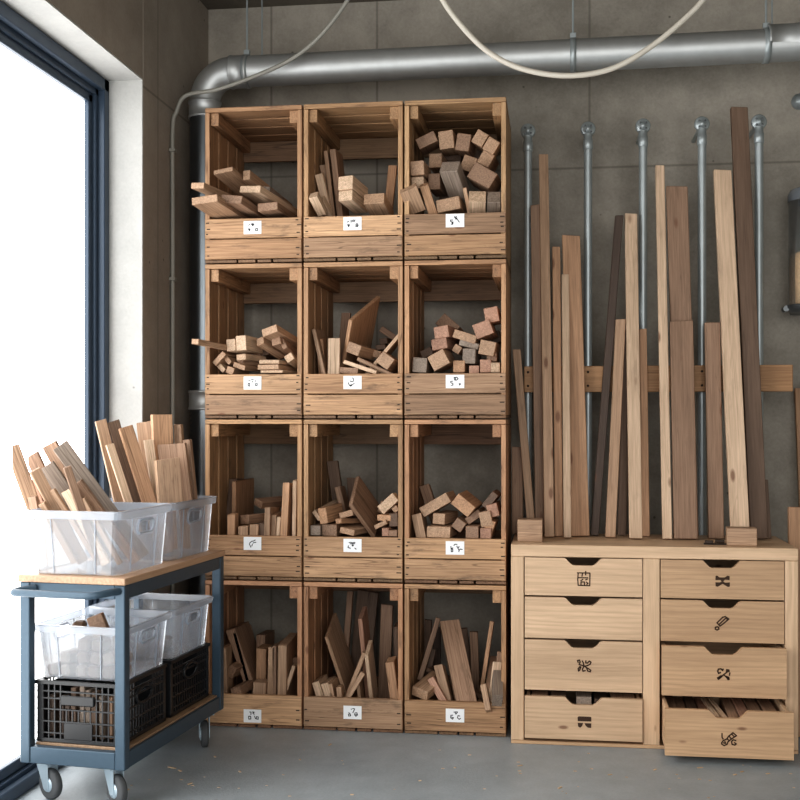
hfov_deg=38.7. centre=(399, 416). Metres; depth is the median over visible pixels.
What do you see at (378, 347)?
wood block
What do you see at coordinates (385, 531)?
wood block
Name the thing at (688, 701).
wooden board
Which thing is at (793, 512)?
wooden plank
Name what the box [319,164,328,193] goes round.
wooden stick
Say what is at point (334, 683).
wooden board
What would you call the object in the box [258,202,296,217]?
wooden board
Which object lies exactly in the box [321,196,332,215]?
wood block
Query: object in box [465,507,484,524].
wood block
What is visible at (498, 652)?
wooden stick
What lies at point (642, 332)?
wooden plank
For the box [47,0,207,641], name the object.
wall
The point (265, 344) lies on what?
wood block
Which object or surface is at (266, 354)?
wood block
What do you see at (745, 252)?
wooden plank
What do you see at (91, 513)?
wooden stick
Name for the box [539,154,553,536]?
wooden plank
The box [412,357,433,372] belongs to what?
wood block
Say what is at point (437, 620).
wooden stick
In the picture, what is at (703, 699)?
wooden stick
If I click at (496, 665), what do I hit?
wood block
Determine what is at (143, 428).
wooden board
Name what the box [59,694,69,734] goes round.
wooden stick
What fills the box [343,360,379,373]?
wooden stick
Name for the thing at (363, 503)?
wooden board
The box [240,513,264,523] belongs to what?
wood block
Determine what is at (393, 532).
wood block
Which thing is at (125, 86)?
window reveal
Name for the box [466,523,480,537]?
wood block
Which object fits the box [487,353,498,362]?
wood block
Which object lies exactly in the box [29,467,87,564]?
wooden stick
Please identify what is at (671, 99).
wall
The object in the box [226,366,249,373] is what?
wood block
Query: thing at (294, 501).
wooden board
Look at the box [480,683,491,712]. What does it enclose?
wooden board
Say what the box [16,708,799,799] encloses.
floor
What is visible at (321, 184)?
wooden stick
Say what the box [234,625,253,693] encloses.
wooden board
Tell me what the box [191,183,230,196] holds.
wooden board
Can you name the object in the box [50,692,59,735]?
wooden stick
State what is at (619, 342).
wooden plank
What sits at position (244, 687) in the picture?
wood block
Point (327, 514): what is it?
wood block
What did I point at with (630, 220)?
wooden plank
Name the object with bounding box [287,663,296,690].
wooden stick
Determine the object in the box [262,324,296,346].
wooden board
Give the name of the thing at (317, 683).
wood block
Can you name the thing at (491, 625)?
wooden board
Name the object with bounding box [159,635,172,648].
wood block
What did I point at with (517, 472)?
wooden plank
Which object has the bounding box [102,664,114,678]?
wood block
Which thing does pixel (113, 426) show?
wooden board
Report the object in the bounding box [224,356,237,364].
wooden board
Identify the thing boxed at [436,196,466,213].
wood block
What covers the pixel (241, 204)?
wooden board
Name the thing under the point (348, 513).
wooden board
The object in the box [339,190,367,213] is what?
wood block
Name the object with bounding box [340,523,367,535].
wood block
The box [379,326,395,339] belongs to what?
wooden stick
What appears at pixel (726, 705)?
wooden board
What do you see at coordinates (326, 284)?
wooden crate
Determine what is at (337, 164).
wooden board
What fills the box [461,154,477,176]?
wood block
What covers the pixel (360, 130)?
wooden crate
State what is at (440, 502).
wood block
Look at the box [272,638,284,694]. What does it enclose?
wooden board
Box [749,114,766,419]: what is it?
post
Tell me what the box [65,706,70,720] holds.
wooden stick
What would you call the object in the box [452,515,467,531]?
wood block
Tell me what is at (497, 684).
wood block
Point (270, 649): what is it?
wooden board
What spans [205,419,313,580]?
wooden crate
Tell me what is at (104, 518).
wooden board
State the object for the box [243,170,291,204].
wooden stick
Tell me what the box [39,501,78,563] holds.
wooden stick
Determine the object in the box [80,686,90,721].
wooden stick
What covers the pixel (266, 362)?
wooden board
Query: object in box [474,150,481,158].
wood block
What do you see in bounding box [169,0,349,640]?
cord
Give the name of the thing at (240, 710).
wooden crate
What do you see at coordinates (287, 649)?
wooden board
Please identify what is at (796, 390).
wooden plank
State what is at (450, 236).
wooden crate
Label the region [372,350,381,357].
wood block
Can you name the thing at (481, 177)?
wood block
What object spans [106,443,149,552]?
wooden board
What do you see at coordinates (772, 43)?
ventilation duct
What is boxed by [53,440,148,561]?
wooden board
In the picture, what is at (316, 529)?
wood block
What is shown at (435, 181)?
wood block
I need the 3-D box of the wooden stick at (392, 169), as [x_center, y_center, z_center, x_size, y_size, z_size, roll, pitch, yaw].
[-0.043,-0.857,4.534,0.038,0.298,0.089,0,0,28]
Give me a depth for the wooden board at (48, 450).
3.77 m
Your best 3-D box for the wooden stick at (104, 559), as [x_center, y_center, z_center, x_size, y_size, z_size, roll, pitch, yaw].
[-1.003,0.353,3.642,0.154,0.252,0.023,0,0,-8]
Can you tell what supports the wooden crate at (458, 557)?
on the wooden crate at (432, 715)
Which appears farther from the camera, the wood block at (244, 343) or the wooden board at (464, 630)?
the wooden board at (464, 630)
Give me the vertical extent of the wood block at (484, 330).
0.083 m
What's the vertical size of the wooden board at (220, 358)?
0.057 m
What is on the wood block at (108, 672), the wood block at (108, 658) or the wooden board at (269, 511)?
the wood block at (108, 658)
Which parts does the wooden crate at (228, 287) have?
panel, panel, panel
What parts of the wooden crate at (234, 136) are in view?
panel, panel, panel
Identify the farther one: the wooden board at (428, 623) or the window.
the wooden board at (428, 623)
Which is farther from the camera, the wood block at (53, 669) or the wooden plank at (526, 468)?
the wooden plank at (526, 468)
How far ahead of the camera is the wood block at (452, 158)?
4.56 m
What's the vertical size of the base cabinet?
0.732 m
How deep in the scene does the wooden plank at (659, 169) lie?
4.44 m
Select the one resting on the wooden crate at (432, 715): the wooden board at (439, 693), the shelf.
the wooden board at (439, 693)
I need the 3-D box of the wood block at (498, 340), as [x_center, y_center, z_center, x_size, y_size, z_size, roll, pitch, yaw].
[0.386,-0.313,4.540,0.047,0.053,0.150,0,0,10]
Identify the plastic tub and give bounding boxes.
[26,502,171,575]
[35,607,171,681]
[88,593,212,658]
[103,495,216,560]
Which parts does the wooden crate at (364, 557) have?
panel, panel, panel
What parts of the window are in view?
pane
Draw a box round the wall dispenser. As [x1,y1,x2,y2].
[781,187,799,314]
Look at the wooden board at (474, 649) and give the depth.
4.61 m
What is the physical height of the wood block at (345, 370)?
0.028 m
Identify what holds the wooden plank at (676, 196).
on the base cabinet
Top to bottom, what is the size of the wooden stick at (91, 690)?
0.150 m
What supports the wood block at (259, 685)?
on the wooden crate at (240, 710)
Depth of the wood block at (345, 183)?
4.36 m
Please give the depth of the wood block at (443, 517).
4.38 m
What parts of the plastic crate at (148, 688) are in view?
plate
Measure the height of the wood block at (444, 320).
0.121 m
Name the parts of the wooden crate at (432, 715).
panel, panel, panel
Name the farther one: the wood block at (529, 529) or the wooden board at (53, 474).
the wood block at (529, 529)
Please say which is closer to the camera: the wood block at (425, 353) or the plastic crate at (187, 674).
the plastic crate at (187, 674)
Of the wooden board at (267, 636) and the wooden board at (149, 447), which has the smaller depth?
the wooden board at (149, 447)
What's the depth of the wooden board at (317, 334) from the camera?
4.42 m
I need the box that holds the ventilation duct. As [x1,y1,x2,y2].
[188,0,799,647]
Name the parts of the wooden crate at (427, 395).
panel, panel, panel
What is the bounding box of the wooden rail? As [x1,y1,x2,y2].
[524,365,792,391]
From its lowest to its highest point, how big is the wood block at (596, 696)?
0.130 m
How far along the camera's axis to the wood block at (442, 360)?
4.31 m
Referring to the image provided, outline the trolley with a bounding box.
[10,549,224,799]
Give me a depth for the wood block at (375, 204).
4.36 m
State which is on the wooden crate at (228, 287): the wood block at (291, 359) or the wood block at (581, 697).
the wood block at (291, 359)
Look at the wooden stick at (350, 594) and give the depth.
4.73 m
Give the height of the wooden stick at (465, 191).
0.126 m
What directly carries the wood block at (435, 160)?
on the wood block at (435, 181)
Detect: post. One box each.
[521,124,534,517]
[580,122,595,531]
[635,118,650,328]
[691,116,709,534]
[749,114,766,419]
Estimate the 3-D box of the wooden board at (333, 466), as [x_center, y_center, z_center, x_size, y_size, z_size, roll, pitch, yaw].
[-0.257,0.325,4.702,0.104,0.292,0.043,0,0,39]
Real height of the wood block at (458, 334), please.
0.058 m
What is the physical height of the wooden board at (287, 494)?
0.252 m
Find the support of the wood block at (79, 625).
on the wood block at (85, 643)
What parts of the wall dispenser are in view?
lid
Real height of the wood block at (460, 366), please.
0.045 m
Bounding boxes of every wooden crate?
[205,105,305,264]
[205,263,304,417]
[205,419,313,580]
[205,579,304,728]
[304,101,405,262]
[304,261,404,417]
[304,419,412,581]
[304,580,404,732]
[405,97,510,273]
[405,259,510,417]
[405,419,510,584]
[405,569,510,736]
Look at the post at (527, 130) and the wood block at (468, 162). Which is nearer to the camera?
the wood block at (468, 162)
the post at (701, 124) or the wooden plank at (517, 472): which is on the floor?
the post at (701, 124)
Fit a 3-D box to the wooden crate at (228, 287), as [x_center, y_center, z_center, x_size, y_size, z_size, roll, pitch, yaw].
[-0.533,-0.293,4.645,0.384,0.597,0.506,0,0,8]
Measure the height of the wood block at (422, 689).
0.083 m
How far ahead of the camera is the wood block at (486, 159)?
4.38 m
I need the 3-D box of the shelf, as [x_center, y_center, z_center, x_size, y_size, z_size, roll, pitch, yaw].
[-0.905,1.022,3.873,0.312,0.010,0.696,0,0,14]
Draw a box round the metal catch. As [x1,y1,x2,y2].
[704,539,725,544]
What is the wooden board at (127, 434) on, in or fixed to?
in the plastic tub at (177, 553)
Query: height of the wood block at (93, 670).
0.040 m
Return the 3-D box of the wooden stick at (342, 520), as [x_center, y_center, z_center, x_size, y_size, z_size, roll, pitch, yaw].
[-0.195,0.406,4.456,0.029,0.033,0.162,0,0,32]
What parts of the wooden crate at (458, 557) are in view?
panel, panel, panel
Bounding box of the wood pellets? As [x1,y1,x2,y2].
[795,251,799,303]
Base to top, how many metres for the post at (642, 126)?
2.398 m
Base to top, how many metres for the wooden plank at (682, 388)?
0.844 m
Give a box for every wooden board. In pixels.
[28,451,44,470]
[41,461,113,560]
[43,441,113,545]
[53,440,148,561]
[77,479,139,564]
[95,419,131,526]
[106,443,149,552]
[107,419,156,551]
[118,425,172,555]
[136,421,150,474]
[143,439,167,533]
[150,414,177,549]
[154,458,182,506]
[157,443,192,500]
[174,424,190,548]
[183,439,197,498]
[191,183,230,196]
[192,194,246,218]
[212,351,237,365]
[214,167,257,205]
[217,363,232,372]
[222,195,267,217]
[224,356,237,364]
[224,644,232,692]
[226,479,242,534]
[226,621,255,693]
[232,478,253,526]
[233,362,260,371]
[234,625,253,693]
[238,361,263,365]
[240,186,296,214]
[256,630,274,648]
[256,644,271,678]
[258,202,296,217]
[258,364,296,370]
[259,360,290,365]
[261,370,296,373]
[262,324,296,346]
[264,507,279,534]
[267,644,274,694]
[271,511,280,535]
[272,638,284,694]
[276,516,280,535]
[277,633,296,694]
[280,483,292,535]
[281,337,296,356]
[292,479,296,535]
[312,329,327,373]
[312,499,337,520]
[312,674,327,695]
[317,338,326,373]
[321,676,335,695]
[324,151,336,215]
[325,613,354,696]
[327,461,341,500]
[328,677,339,696]
[330,149,348,215]
[334,486,351,524]
[339,510,354,517]
[340,296,379,373]
[347,477,361,523]
[349,476,380,536]
[351,589,378,687]
[357,679,364,697]
[358,606,369,697]
[364,640,377,697]
[365,334,397,373]
[374,520,388,528]
[377,493,397,513]
[378,604,393,697]
[385,656,397,698]
[393,622,397,662]
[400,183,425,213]
[419,182,437,213]
[424,619,431,676]
[427,676,447,699]
[433,627,440,666]
[434,664,453,700]
[440,619,476,700]
[461,628,470,670]
[470,631,479,689]
[478,621,493,701]
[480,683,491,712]
[486,656,496,689]
[532,690,548,694]
[551,690,565,696]
[607,692,633,697]
[664,695,675,707]
[673,697,684,707]
[682,696,696,708]
[694,698,706,708]
[720,697,737,717]
[730,697,746,716]
[741,698,760,710]
[754,698,775,710]
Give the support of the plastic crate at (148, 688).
on the trolley
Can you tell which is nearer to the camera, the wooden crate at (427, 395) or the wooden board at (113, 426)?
the wooden board at (113, 426)
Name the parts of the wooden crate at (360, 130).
panel, panel, panel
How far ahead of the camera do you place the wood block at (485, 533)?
4.30 m
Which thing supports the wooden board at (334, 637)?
on the wooden crate at (352, 713)
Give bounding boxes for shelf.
[36,695,216,749]
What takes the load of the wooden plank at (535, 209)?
on the base cabinet
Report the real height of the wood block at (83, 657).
0.043 m
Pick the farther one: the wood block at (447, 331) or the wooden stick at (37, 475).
the wood block at (447, 331)
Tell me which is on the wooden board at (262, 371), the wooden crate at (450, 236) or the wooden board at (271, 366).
the wooden board at (271, 366)
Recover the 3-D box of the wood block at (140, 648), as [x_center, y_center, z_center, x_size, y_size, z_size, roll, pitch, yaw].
[-0.891,0.797,3.953,0.040,0.040,0.060,0,0,-1]
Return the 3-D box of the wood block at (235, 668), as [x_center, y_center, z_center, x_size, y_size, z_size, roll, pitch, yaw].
[-0.650,1.005,4.556,0.049,0.055,0.124,0,0,16]
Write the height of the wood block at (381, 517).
0.030 m
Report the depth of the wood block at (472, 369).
4.31 m
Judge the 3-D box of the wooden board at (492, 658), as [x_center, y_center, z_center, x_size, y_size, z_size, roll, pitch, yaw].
[0.359,1.034,4.447,0.047,0.168,0.221,0,0,12]
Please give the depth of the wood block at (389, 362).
4.36 m
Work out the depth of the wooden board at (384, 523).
4.38 m
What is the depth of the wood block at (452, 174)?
4.34 m
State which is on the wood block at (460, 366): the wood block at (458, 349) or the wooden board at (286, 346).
the wood block at (458, 349)
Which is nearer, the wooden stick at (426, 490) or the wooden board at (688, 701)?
the wooden board at (688, 701)
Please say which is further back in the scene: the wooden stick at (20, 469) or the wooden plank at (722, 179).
the wooden plank at (722, 179)
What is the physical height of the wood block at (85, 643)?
0.039 m
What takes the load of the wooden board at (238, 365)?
on the wooden crate at (228, 287)
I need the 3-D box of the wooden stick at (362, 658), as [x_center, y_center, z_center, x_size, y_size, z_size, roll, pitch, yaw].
[-0.180,1.032,4.476,0.104,0.221,0.032,0,0,-1]
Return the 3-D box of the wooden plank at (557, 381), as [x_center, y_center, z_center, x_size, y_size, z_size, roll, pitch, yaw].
[0.624,-0.108,4.516,0.033,1.150,0.139,0,0,3]
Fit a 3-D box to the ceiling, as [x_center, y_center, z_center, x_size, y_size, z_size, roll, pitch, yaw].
[0.791,-1.930,1.891,4.742,0.200,6.360,0,0,8]
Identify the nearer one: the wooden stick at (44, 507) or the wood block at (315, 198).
the wooden stick at (44, 507)
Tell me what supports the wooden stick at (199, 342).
on the wooden board at (220, 358)
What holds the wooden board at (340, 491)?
on the wooden crate at (364, 557)
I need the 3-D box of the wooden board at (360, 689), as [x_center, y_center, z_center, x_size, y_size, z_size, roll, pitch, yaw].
[-0.155,1.090,4.508,0.025,0.103,0.080,0,0,8]
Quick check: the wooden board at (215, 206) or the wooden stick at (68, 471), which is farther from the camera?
the wooden board at (215, 206)
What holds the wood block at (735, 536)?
on the base cabinet
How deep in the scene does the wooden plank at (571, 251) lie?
4.50 m
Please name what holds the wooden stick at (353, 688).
on the wooden crate at (352, 713)
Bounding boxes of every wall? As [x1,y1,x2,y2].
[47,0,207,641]
[208,0,799,678]
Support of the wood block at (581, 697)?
in the base cabinet
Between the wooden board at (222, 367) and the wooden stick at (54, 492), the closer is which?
the wooden stick at (54, 492)
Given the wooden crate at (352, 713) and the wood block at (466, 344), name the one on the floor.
the wooden crate at (352, 713)
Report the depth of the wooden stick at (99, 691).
3.56 m
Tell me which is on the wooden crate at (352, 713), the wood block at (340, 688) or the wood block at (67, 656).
the wood block at (340, 688)
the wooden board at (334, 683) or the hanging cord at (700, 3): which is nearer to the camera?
the hanging cord at (700, 3)
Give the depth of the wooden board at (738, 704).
4.09 m
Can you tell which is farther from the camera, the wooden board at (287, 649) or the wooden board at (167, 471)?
the wooden board at (287, 649)
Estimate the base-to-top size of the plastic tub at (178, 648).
0.170 m
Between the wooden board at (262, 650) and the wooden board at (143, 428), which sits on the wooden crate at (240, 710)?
the wooden board at (262, 650)
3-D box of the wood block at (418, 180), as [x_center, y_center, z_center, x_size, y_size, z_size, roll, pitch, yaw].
[0.083,-0.894,4.428,0.049,0.047,0.153,0,0,12]
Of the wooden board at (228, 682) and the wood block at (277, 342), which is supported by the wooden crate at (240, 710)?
the wooden board at (228, 682)
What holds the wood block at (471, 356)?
on the wood block at (472, 369)
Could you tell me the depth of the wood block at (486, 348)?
4.30 m
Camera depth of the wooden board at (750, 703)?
4.12 m
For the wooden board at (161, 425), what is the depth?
4.05 m
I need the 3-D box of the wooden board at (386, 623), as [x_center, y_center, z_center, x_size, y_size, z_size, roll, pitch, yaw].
[-0.059,0.951,4.631,0.061,0.383,0.030,0,0,8]
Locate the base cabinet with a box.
[511,533,797,759]
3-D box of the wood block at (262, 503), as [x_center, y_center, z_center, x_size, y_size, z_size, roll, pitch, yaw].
[-0.521,0.348,4.644,0.054,0.042,0.155,0,0,40]
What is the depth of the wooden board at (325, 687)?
4.42 m
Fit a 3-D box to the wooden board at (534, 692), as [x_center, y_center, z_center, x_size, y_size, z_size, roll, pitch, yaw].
[0.534,1.091,4.341,0.060,0.137,0.300,0,0,8]
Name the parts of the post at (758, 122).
wall arm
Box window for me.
[0,0,108,799]
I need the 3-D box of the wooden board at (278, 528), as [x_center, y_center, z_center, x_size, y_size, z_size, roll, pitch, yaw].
[-0.469,0.448,4.490,0.023,0.118,0.100,0,0,8]
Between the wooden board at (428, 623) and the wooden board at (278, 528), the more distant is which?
the wooden board at (428, 623)
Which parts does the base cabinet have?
panel, drawer, drawer, drawer, drawer, drawer, drawer, drawer, drawer, panel, drawer, drawer, drawer, drawer, drawer, drawer, drawer, drawer, panel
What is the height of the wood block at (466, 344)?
0.041 m
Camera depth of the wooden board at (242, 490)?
4.67 m
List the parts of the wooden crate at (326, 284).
panel, panel, panel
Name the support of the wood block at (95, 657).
on the wood block at (93, 670)
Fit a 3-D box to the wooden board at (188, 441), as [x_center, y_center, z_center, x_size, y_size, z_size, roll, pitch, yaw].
[-0.746,0.190,4.052,0.046,0.221,0.032,0,0,14]
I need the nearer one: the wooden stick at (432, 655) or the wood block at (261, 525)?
the wood block at (261, 525)
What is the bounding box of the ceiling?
[200,0,394,9]
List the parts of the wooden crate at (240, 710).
panel, panel, panel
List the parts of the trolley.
leg, push handle, leg, frame, frame, leg, leg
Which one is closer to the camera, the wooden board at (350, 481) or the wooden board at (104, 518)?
the wooden board at (104, 518)
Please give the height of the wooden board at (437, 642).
0.255 m
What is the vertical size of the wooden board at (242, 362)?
0.026 m
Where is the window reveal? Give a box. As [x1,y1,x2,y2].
[1,0,142,617]
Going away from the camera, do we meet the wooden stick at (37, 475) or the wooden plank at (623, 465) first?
the wooden stick at (37, 475)
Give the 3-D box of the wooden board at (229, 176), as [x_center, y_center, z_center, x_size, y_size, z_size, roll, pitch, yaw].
[-0.604,-0.890,4.530,0.081,0.121,0.417,0,0,20]
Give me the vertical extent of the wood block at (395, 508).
0.031 m
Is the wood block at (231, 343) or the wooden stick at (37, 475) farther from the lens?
the wood block at (231, 343)
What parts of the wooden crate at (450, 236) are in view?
panel, panel, panel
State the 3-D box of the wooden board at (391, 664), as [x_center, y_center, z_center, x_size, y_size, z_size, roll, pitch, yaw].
[-0.025,1.013,4.420,0.054,0.158,0.080,0,0,8]
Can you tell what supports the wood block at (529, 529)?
on the base cabinet
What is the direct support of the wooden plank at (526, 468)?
on the base cabinet
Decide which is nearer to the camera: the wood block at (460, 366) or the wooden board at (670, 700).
the wooden board at (670, 700)
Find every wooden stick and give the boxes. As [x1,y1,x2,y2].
[12,444,39,509]
[28,495,39,508]
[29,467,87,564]
[32,480,43,502]
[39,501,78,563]
[50,488,93,559]
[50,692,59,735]
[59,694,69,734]
[61,489,110,566]
[63,465,99,565]
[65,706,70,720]
[71,686,79,721]
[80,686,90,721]
[82,497,122,564]
[85,688,95,722]
[92,690,101,738]
[99,695,107,739]
[110,696,113,738]
[192,339,226,350]
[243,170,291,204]
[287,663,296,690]
[315,173,333,215]
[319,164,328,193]
[328,338,333,373]
[334,338,340,373]
[336,518,360,523]
[339,313,350,366]
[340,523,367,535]
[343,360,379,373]
[344,591,353,650]
[345,651,364,696]
[346,671,365,696]
[357,357,393,373]
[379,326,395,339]
[385,165,396,208]
[417,617,440,679]
[420,484,438,523]
[425,649,435,675]
[426,666,482,699]
[463,187,468,212]
[497,651,500,661]
[700,697,719,716]
[705,697,726,716]
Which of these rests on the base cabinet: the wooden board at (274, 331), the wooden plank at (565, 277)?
the wooden plank at (565, 277)
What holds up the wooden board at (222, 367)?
on the wooden crate at (228, 287)
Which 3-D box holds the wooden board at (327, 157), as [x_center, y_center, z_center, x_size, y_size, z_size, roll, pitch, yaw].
[-0.268,-0.883,4.584,0.056,0.350,0.120,0,0,8]
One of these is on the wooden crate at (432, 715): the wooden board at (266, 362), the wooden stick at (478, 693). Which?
the wooden stick at (478, 693)
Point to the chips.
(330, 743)
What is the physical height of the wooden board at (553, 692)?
0.138 m
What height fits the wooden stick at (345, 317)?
0.300 m
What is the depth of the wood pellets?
4.57 m
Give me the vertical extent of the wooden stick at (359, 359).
0.086 m
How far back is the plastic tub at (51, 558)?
3.64 m
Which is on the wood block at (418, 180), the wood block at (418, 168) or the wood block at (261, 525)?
the wood block at (418, 168)
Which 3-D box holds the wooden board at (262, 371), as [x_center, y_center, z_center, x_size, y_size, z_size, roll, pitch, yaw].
[-0.451,-0.176,4.558,0.093,0.012,0.304,0,0,18]
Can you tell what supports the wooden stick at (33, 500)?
in the plastic tub at (51, 558)
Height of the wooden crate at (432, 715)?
0.566 m
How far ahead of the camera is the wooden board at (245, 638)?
4.58 m
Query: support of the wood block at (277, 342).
on the wooden board at (266, 362)
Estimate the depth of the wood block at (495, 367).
4.30 m
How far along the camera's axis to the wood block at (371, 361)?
4.51 m
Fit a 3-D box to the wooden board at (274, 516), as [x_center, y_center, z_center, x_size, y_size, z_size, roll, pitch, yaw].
[-0.487,0.441,4.503,0.024,0.130,0.100,0,0,8]
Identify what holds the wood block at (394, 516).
on the wood block at (393, 532)
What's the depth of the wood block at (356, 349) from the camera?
4.43 m
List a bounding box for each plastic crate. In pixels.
[35,663,166,746]
[132,639,209,717]
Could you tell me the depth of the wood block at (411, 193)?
4.32 m
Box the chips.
[128,743,794,797]
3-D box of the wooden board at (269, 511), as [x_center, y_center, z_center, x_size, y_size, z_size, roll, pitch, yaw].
[-0.507,0.429,4.515,0.024,0.154,0.160,2,0,8]
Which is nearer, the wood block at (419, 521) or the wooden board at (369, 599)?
the wood block at (419, 521)
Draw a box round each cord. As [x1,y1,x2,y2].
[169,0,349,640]
[440,0,705,78]
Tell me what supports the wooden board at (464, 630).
on the wooden crate at (432, 715)
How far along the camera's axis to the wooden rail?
4.50 m
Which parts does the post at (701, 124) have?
wall arm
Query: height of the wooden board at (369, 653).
0.258 m
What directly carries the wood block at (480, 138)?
on the wood block at (486, 159)
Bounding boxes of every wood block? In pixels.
[47,661,66,675]
[60,647,80,662]
[60,661,79,676]
[72,620,86,630]
[76,649,92,664]
[76,662,92,677]
[78,635,95,651]
[86,612,110,638]
[88,664,104,678]
[90,650,109,665]
[91,636,110,652]
[102,650,114,665]
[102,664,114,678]
[112,636,114,647]
[136,640,149,653]
[149,641,162,654]
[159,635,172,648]
[226,339,248,353]
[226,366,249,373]
[227,513,238,534]
[229,662,242,678]
[230,678,254,693]
[236,335,262,353]
[237,354,265,361]
[238,525,249,534]
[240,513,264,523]
[250,524,258,534]
[253,679,267,693]
[254,496,281,508]
[257,337,284,358]
[259,521,263,534]
[262,350,283,359]
[263,186,283,199]
[272,336,296,354]
[284,352,296,369]
[309,192,326,215]
[310,523,321,535]
[318,503,342,523]
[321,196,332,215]
[322,521,346,535]
[336,684,343,696]
[338,175,367,198]
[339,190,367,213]
[340,367,365,373]
[346,341,374,359]
[359,359,374,367]
[364,193,393,214]
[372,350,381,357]
[376,344,394,351]
[376,351,397,372]
[377,500,393,513]
[377,513,390,520]
[379,338,391,344]
[382,526,396,535]
[389,512,397,526]
[389,529,397,535]
[392,504,397,512]
[410,160,430,180]
[411,176,427,196]
[411,513,427,537]
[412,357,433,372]
[412,671,435,699]
[416,131,439,154]
[419,491,455,516]
[420,347,435,357]
[427,349,454,372]
[427,523,456,537]
[428,173,446,196]
[429,153,447,172]
[431,337,455,352]
[433,510,457,524]
[434,325,458,340]
[435,313,463,344]
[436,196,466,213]
[438,130,458,155]
[440,161,468,198]
[445,155,463,162]
[451,490,482,516]
[452,344,464,355]
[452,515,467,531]
[453,329,479,343]
[453,360,469,372]
[455,133,475,156]
[459,340,479,349]
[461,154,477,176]
[463,348,480,364]
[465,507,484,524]
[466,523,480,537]
[467,162,500,194]
[469,191,485,212]
[469,365,479,372]
[471,129,488,151]
[472,319,497,341]
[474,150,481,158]
[477,150,498,171]
[478,339,500,356]
[479,509,496,526]
[480,359,493,372]
[480,527,494,538]
[482,136,500,156]
[482,489,500,508]
[483,306,500,324]
[485,518,498,533]
[486,500,500,516]
[487,192,500,212]
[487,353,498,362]
[489,662,500,701]
[491,330,500,344]
[491,363,500,372]
[492,670,502,706]
[518,518,542,541]
[575,691,591,703]
[592,691,607,703]
[726,526,756,545]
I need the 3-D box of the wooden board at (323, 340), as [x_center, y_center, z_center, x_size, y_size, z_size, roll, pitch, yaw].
[-0.305,-0.220,4.495,0.039,0.188,0.073,0,0,7]
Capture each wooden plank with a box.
[512,446,522,533]
[513,349,534,517]
[531,204,543,534]
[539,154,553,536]
[552,247,562,535]
[562,235,589,535]
[562,274,570,537]
[590,215,622,535]
[605,319,625,537]
[617,330,627,535]
[624,213,641,538]
[639,329,649,535]
[655,165,671,538]
[666,186,698,535]
[669,320,697,538]
[704,322,723,538]
[713,169,749,526]
[730,107,767,538]
[765,480,770,537]
[788,507,799,736]
[794,388,799,506]
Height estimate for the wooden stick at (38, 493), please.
0.111 m
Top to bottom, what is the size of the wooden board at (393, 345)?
0.216 m
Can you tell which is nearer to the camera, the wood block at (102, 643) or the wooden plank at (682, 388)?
the wood block at (102, 643)
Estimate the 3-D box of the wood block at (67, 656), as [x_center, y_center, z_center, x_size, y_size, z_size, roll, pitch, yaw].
[-1.044,0.758,3.628,0.039,0.039,0.075,0,0,25]
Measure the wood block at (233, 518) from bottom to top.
0.127 m
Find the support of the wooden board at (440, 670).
on the wooden crate at (432, 715)
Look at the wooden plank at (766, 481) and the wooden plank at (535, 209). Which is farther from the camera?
the wooden plank at (535, 209)
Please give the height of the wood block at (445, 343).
0.055 m
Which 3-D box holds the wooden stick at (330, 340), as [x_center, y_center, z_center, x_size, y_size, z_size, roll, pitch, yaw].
[-0.266,-0.216,4.426,0.026,0.181,0.033,0,0,8]
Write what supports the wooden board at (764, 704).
in the base cabinet
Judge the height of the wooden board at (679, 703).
0.106 m
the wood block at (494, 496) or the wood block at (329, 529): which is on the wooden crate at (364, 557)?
the wood block at (329, 529)
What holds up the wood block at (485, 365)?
on the wooden crate at (427, 395)
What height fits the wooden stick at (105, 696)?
0.135 m
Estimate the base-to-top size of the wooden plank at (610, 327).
1.270 m
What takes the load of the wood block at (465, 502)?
on the wood block at (474, 516)
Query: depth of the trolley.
3.54 m
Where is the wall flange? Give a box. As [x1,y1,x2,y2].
[791,93,799,109]
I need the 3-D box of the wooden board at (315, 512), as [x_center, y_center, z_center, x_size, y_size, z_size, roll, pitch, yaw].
[-0.290,0.369,4.540,0.038,0.068,0.253,0,0,16]
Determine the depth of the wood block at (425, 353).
4.43 m
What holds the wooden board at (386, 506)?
on the wood block at (381, 517)
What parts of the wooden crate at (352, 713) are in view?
panel, panel, panel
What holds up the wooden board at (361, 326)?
on the wooden crate at (326, 284)
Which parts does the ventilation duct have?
hanger rod, hanger rod, hanger rod, hanger rod, hanger rod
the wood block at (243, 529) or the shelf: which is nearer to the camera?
the shelf
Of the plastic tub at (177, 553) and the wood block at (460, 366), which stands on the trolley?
the plastic tub at (177, 553)
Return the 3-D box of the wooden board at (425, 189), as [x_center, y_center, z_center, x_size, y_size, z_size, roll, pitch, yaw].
[0.112,-0.823,4.356,0.044,0.139,0.108,0,0,36]
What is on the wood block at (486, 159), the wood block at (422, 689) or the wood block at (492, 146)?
the wood block at (492, 146)
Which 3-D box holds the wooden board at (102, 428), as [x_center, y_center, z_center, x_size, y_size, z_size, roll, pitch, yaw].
[-0.990,0.242,3.974,0.146,0.472,0.031,0,0,-1]
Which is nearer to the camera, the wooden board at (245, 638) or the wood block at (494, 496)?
the wood block at (494, 496)
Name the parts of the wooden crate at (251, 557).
panel, panel, panel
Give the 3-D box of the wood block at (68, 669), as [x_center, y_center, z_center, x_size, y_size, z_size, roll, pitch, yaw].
[-1.042,0.799,3.624,0.043,0.043,0.075,0,0,28]
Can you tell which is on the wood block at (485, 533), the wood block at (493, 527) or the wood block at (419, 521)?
the wood block at (493, 527)
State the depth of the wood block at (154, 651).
3.92 m
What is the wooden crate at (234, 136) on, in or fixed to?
on the wooden crate at (228, 287)
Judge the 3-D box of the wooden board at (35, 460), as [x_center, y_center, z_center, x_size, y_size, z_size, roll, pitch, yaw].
[-1.179,0.209,3.774,0.122,0.191,0.022,0,0,0]

